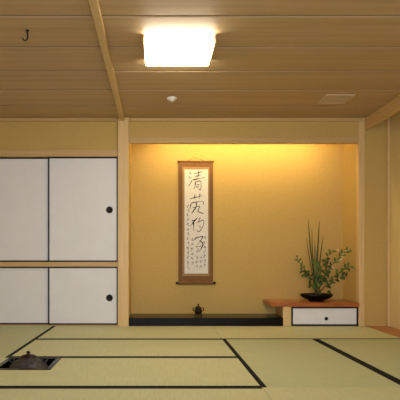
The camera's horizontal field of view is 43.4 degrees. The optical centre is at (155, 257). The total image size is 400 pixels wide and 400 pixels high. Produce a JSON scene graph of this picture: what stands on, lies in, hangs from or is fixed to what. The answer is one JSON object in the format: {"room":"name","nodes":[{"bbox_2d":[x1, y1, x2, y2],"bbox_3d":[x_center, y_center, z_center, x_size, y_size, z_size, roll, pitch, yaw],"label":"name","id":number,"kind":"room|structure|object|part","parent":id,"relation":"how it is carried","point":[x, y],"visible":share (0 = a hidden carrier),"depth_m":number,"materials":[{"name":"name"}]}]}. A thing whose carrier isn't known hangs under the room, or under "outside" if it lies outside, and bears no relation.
{"room":"japanese tea room","nodes":[
{"label":"japanese tea room","id":0,"kind":"room"},
{"bbox_2d":[129,144,130,316],"bbox_3d":[-0.378,-0.335,6.065,0.125,2.570,0.410,0,0,0],"label":"wall","id":1,"kind":"structure","parent":0,"point":[129,144],"depth_m":5.93,"materials":[{"name":"paint"}]},
{"bbox_2d":[118,117,128,326],"bbox_3d":[-0.378,-0.415,5.800,0.125,2.410,0.120,0,0,0],"label":"pillar","id":2,"kind":"structure","parent":1,"relation":"attached to","point":[123,126],"depth_m":5.74,"materials":[{"name":"brown wood"}]},
{"bbox_2d":[0,120,385,325],"bbox_3d":[0.315,-0.335,5.850,4.970,2.570,0.100,0,0,0],"label":"wall","id":3,"kind":"structure","parent":0,"point":[13,135],"depth_m":5.80,"materials":[{"name":"paint"}]},
{"bbox_2d":[0,157,47,261],"bbox_3d":[-1.651,-0.566,5.846,0.832,1.219,0.024,0,0,0],"label":"door","id":4,"kind":"structure","parent":3,"relation":"in","point":[23,180],"depth_m":5.84,"materials":[{"name":"paper"}]},
{"bbox_2d":[0,267,47,323],"bbox_3d":[-1.651,0.439,5.846,0.832,0.674,0.024,0,0,0],"label":"door","id":5,"kind":"structure","parent":3,"relation":"in","point":[23,290],"depth_m":5.84,"materials":[{"name":"paper"}]},
{"bbox_2d":[0,150,117,156],"bbox_3d":[-1.255,-1.216,5.820,1.630,0.079,0.080,0,0,0],"label":"trim","id":6,"kind":"structure","parent":3,"relation":"attached to","point":[3,153],"depth_m":5.78,"materials":[{"name":"brown wood"}]},
{"bbox_2d":[0,262,117,266],"bbox_3d":[-1.255,0.073,5.824,1.630,0.054,0.072,0,0,0],"label":"trim","id":7,"kind":"structure","parent":3,"relation":"attached to","point":[2,264],"depth_m":5.79,"materials":[{"name":"brown wood"}]},
{"bbox_2d":[0,324,117,325],"bbox_3d":[-1.255,0.809,5.830,1.630,0.062,0.060,0,0,0],"label":"sill","id":8,"kind":"structure","parent":3,"relation":"attached to","point":[0,324],"depth_m":5.80,"materials":[{"name":"brown wood"}]},
{"bbox_2d":[48,157,117,261],"bbox_3d":[-0.850,-0.566,5.817,0.813,1.219,0.026,0,0,0],"label":"door","id":9,"kind":"structure","parent":3,"relation":"in","point":[80,189],"depth_m":5.81,"materials":[{"name":"paper"}]},
{"bbox_3d":[-0.542,-0.560,5.809,0.080,0.080,0.010,0,0,0],"label":"finger pull","id":10,"kind":"part","parent":9,"relation":"part of","materials":[{"name":"black metal"}]},
{"bbox_2d":[48,267,117,324],"bbox_3d":[-0.850,0.439,5.817,0.813,0.674,0.026,0,0,0],"label":"door","id":11,"kind":"structure","parent":3,"relation":"in","point":[76,295],"depth_m":5.81,"materials":[{"name":"paper"}]},
{"bbox_3d":[-0.542,0.465,5.809,0.080,0.080,0.010,0,0,0],"label":"finger pull","id":12,"kind":"part","parent":11,"relation":"part of","materials":[{"name":"black metal"}]},
{"bbox_2d":[0,118,364,121],"bbox_3d":[0.175,-1.602,5.785,4.490,0.034,0.030,0,0,0],"label":"crown molding","id":13,"kind":"structure","parent":3,"relation":"attached to","point":[1,119],"depth_m":5.77,"materials":[{"name":"brown wood"}]},
{"bbox_2d":[129,317,282,325],"bbox_3d":[0.580,0.768,5.825,1.790,0.145,0.069,0,0,0],"label":"sill","id":14,"kind":"structure","parent":3,"relation":"attached to","point":[133,321],"depth_m":5.79,"materials":[{"name":"black wood"}]},
{"bbox_2d":[129,137,357,143],"bbox_3d":[1.018,-1.367,5.825,2.665,0.065,0.070,0,0,0],"label":"lintel","id":15,"kind":"object","parent":3,"relation":"attached to","point":[132,140],"visible":1,"depth_m":5.79,"materials":[{"name":"brown wood"}]},
{"bbox_2d":[365,95,399,129],"bbox_3d":[2.445,-1.552,2.100,0.050,0.134,7.400,0,0,0],"label":"trim","id":16,"kind":"structure","parent":3,"relation":"attached to","point":[391,108],"depth_m":5.33,"materials":[{"name":"brown wood"}]},
{"bbox_2d":[366,326,399,337],"bbox_3d":[2.440,0.869,2.100,0.040,0.162,7.400,0,0,0],"label":"trim","id":17,"kind":"structure","parent":3,"relation":"attached to","point":[366,326],"depth_m":5.28,"materials":[{"name":"brown wood"}]},
{"bbox_2d":[0,0,399,117],"bbox_3d":[0.315,-1.630,2.095,4.970,0.020,7.390,0,0,0],"label":"ceiling","id":18,"kind":"structure","parent":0,"point":[271,58],"depth_m":4.09,"materials":[{"name":"brown wood"}]},
{"bbox_2d":[88,0,124,120],"bbox_3d":[-0.389,-1.599,2.080,0.053,0.042,7.360,0,0,0],"label":"batten","id":19,"kind":"object","parent":18,"relation":"attached to","point":[94,4],"depth_m":3.81,"materials":[{"name":"brown wood"}]},
{"bbox_2d":[143,35,215,66],"bbox_3d":[0.170,-1.585,3.835,0.532,0.067,0.438,0,0,0],"label":"ceiling light","id":20,"kind":"object","parent":18,"relation":"attached to","point":[158,50],"depth_m":3.74,"materials":[{"name":"white plastic"}]},
{"bbox_2d":[317,94,354,103],"bbox_3d":[1.825,-1.613,5.065,0.290,0.014,0.270,0,0,0],"label":"ceiling vent","id":21,"kind":"object","parent":18,"relation":"attached to","point":[328,98],"depth_m":5.05,"materials":[{"name":"brown wood"}]},
{"bbox_2d":[130,314,281,316],"bbox_3d":[1.018,0.769,6.065,2.665,0.141,0.410,0,0,0],"label":"board","id":22,"kind":"object","parent":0,"point":[131,315],"visible":0.14,"depth_m":6.07,"materials":[{"name":"black paint"}]},
{"bbox_2d":[193,304,203,316],"bbox_3d":[0.503,0.621,5.930,0.106,0.158,0.095,0,0,-41],"label":"incense burner","id":23,"kind":"object","parent":22,"relation":"on","point":[198,308],"visible":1,"depth_m":5.90,"materials":[{"name":"brown metal"}]},
{"bbox_2d":[131,144,342,313],"bbox_3d":[0.990,-0.335,6.310,2.860,2.570,0.080,0,0,0],"label":"wall","id":24,"kind":"structure","parent":0,"point":[266,196],"depth_m":6.27,"materials":[{"name":"paint"}]},
{"bbox_2d":[176,157,215,284],"bbox_3d":[0.498,-0.465,6.250,0.500,1.595,0.038,0,0,0],"label":"scroll","id":25,"kind":"object","parent":24,"relation":"hanging from","point":[195,178],"visible":1,"depth_m":6.25,"materials":[{"name":"white paper"}]},
{"bbox_3d":[0.498,-1.209,6.250,0.457,0.020,0.020,0,0,0],"label":"rod","id":26,"kind":"part","parent":25,"relation":"part of","materials":[{"name":"brown wood"}]},
{"bbox_2d":[343,144,355,301],"bbox_3d":[2.385,-0.335,6.065,0.070,2.570,0.410,0,0,0],"label":"wall","id":27,"kind":"structure","parent":0,"point":[349,150],"depth_m":6.06,"materials":[{"name":"paint"}]},
{"bbox_2d":[356,121,364,325],"bbox_3d":[2.385,-0.415,5.822,0.070,2.410,0.075,0,0,0],"label":"pillar","id":28,"kind":"structure","parent":27,"relation":"attached to","point":[360,146],"depth_m":5.79,"materials":[{"name":"brown wood"}]},
{"bbox_2d":[370,326,399,335],"bbox_3d":[2.580,0.871,2.100,0.240,0.158,7.400,0,0,0],"label":"floor","id":29,"kind":"structure","parent":0,"point":[392,330],"depth_m":5.53,"materials":[{"name":"brown wood"}]},
{"bbox_2d":[386,118,389,326],"bbox_3d":[2.684,-0.414,5.774,0.029,2.409,0.049,0,0,0],"label":"post","id":30,"kind":"object","parent":29,"relation":"on","point":[388,119],"visible":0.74,"depth_m":5.75,"materials":[{"name":"brown wood"}]},
{"bbox_2d":[390,112,399,328],"bbox_3d":[2.750,-0.335,2.100,0.100,2.570,7.400,0,0,0],"label":"wall","id":31,"kind":"structure","parent":0,"point":[394,120],"depth_m":5.62,"materials":[{"name":"paint"}]},
{"bbox_3d":[0.315,-1.651,2.325,4.970,0.019,8.050,0,0,0],"label":"ceiling","id":32,"kind":"structure","parent":0,"visible":0},
{"bbox_2d":[167,96,176,101],"bbox_3d":[0.160,-1.603,5.050,0.100,0.034,0.100,0,0,0],"label":"smoke detector","id":33,"kind":"object","parent":32,"relation":"attached to","point":[171,98],"visible":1,"depth_m":5.03,"materials":[{"name":"white plastic"}]},
{"bbox_3d":[0.125,0.895,2.150,4.590,0.110,7.500,0,0,0],"label":"floor","id":34,"kind":"structure","parent":0,"visible":0},
{"bbox_2d":[0,326,54,357],"bbox_3d":[-1.617,0.815,4.878,0.902,0.051,1.842,0,0,0],"label":"mat","id":35,"kind":"object","parent":34,"relation":"on","point":[13,339],"visible":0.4,"depth_m":5.02,"materials":[{"name":"wicker"}]},
{"bbox_2d":[0,358,60,369],"bbox_3d":[-0.955,1.003,3.732,0.416,0.434,0.421,0,0,0],"label":"hearth","id":36,"kind":"object","parent":34,"relation":"in","point":[51,362],"visible":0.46,"depth_m":3.72,"materials":[{"name":"black paint"}]},
{"bbox_2d":[9,351,47,367],"bbox_3d":[-0.955,0.842,3.732,0.310,0.296,0.310,0,0,0],"label":"tea kettle","id":37,"kind":"object","parent":36,"relation":"on","point":[28,360],"visible":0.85,"depth_m":3.68,"materials":[{"name":"brown metal"}]},
{"bbox_3d":[-0.955,0.717,3.732,0.120,0.046,0.120,0,0,0],"label":"lid","id":38,"kind":"part","parent":37,"relation":"part of","materials":[{"name":"brown metal"}]},
{"bbox_2d":[12,339,235,357],"bbox_3d":[-0.260,0.815,4.418,1.807,0.051,0.882,0,0,0],"label":"mat","id":39,"kind":"object","parent":34,"relation":"on","point":[51,348],"visible":0.64,"depth_m":4.36,"materials":[{"name":"wicker"}]},
{"bbox_2d":[37,326,221,338],"bbox_3d":[-0.260,0.815,5.330,1.807,0.051,0.937,0,0,0],"label":"mat","id":40,"kind":"object","parent":34,"relation":"on","point":[58,332],"visible":0.57,"depth_m":5.29,"materials":[{"name":"wicker"}]},
{"bbox_2d":[0,357,260,386],"bbox_3d":[-0.260,0.815,3.513,1.807,0.051,0.922,0,0,0],"label":"mat","id":41,"kind":"object","parent":34,"relation":"on","point":[68,371],"visible":0.76,"depth_m":3.41,"materials":[{"name":"wicker"}]},
{"bbox_2d":[0,387,270,399],"bbox_3d":[-0.260,0.815,2.595,1.807,0.051,0.907,0,0,0],"label":"mat","id":42,"kind":"object","parent":34,"relation":"on","point":[6,393],"visible":1,"depth_m":2.91,"materials":[{"name":"wicker"}]},
{"bbox_2d":[212,326,399,338],"bbox_3d":[1.532,0.815,5.330,1.772,0.051,0.937,0,0,0],"label":"mat","id":43,"kind":"object","parent":34,"relation":"on","point":[225,332],"visible":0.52,"depth_m":5.29,"materials":[{"name":"wicker"}]},
{"bbox_2d":[222,339,399,386],"bbox_3d":[1.097,0.815,3.955,0.902,0.051,1.807,0,0,0],"label":"mat","id":44,"kind":"object","parent":34,"relation":"on","point":[271,362],"visible":0.71,"depth_m":3.67,"materials":[{"name":"wicker"}]},
{"bbox_2d":[263,299,358,325],"bbox_3d":[1.847,0.654,6.012,1.004,0.272,0.513,0,0,0],"label":"cabinet","id":45,"kind":"object","parent":34,"relation":"on","point":[294,312],"visible":0.96,"depth_m":5.80,"materials":[{"name":"white wood"}]},
{"bbox_3d":[1.523,0.677,5.822,0.094,0.225,0.065,0,0,0],"label":"post","id":46,"kind":"part","parent":45,"relation":"part of","materials":[{"name":"brown wood"}]},
{"bbox_3d":[1.960,0.677,5.827,0.740,0.185,0.055,0,0,0],"label":"door panel","id":47,"kind":"part","parent":45,"relation":"part of","materials":[{"name":"paper"}]},
{"bbox_3d":[1.960,0.677,5.812,0.776,0.225,0.036,0,0,0],"label":"door frame","id":48,"kind":"part","parent":45,"relation":"part of","materials":[{"name":"wood"}]},
{"bbox_2d":[295,221,355,301],"bbox_3d":[1.995,0.025,5.975,0.678,0.986,0.310,0,0,0],"label":"flower arrangement","id":49,"kind":"object","parent":45,"relation":"on","point":[317,278],"visible":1,"depth_m":5.92,"materials":[{"name":"green plant"}]},
{"bbox_2d":[300,293,332,301],"bbox_3d":[1.927,0.473,5.990,0.400,0.088,0.280,0,0,0],"label":"bowl","id":50,"kind":"object","parent":49,"relation":"attached to","point":[317,297],"depth_m":5.91,"materials":[{"name":"black ceramic"}]},
{"bbox_2d":[262,387,399,399],"bbox_3d":[1.532,0.815,2.595,1.772,0.051,0.907,0,0,0],"label":"mat","id":51,"kind":"object","parent":34,"relation":"on","point":[275,393],"visible":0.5,"depth_m":2.91,"materials":[{"name":"wicker"}]},
{"bbox_2d":[316,339,399,381],"bbox_3d":[1.985,0.815,3.955,0.867,0.051,1.807,0,0,0],"label":"mat","id":52,"kind":"object","parent":34,"relation":"on","point":[382,355],"visible":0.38,"depth_m":4.22,"materials":[{"name":"wicker"}]}
]}

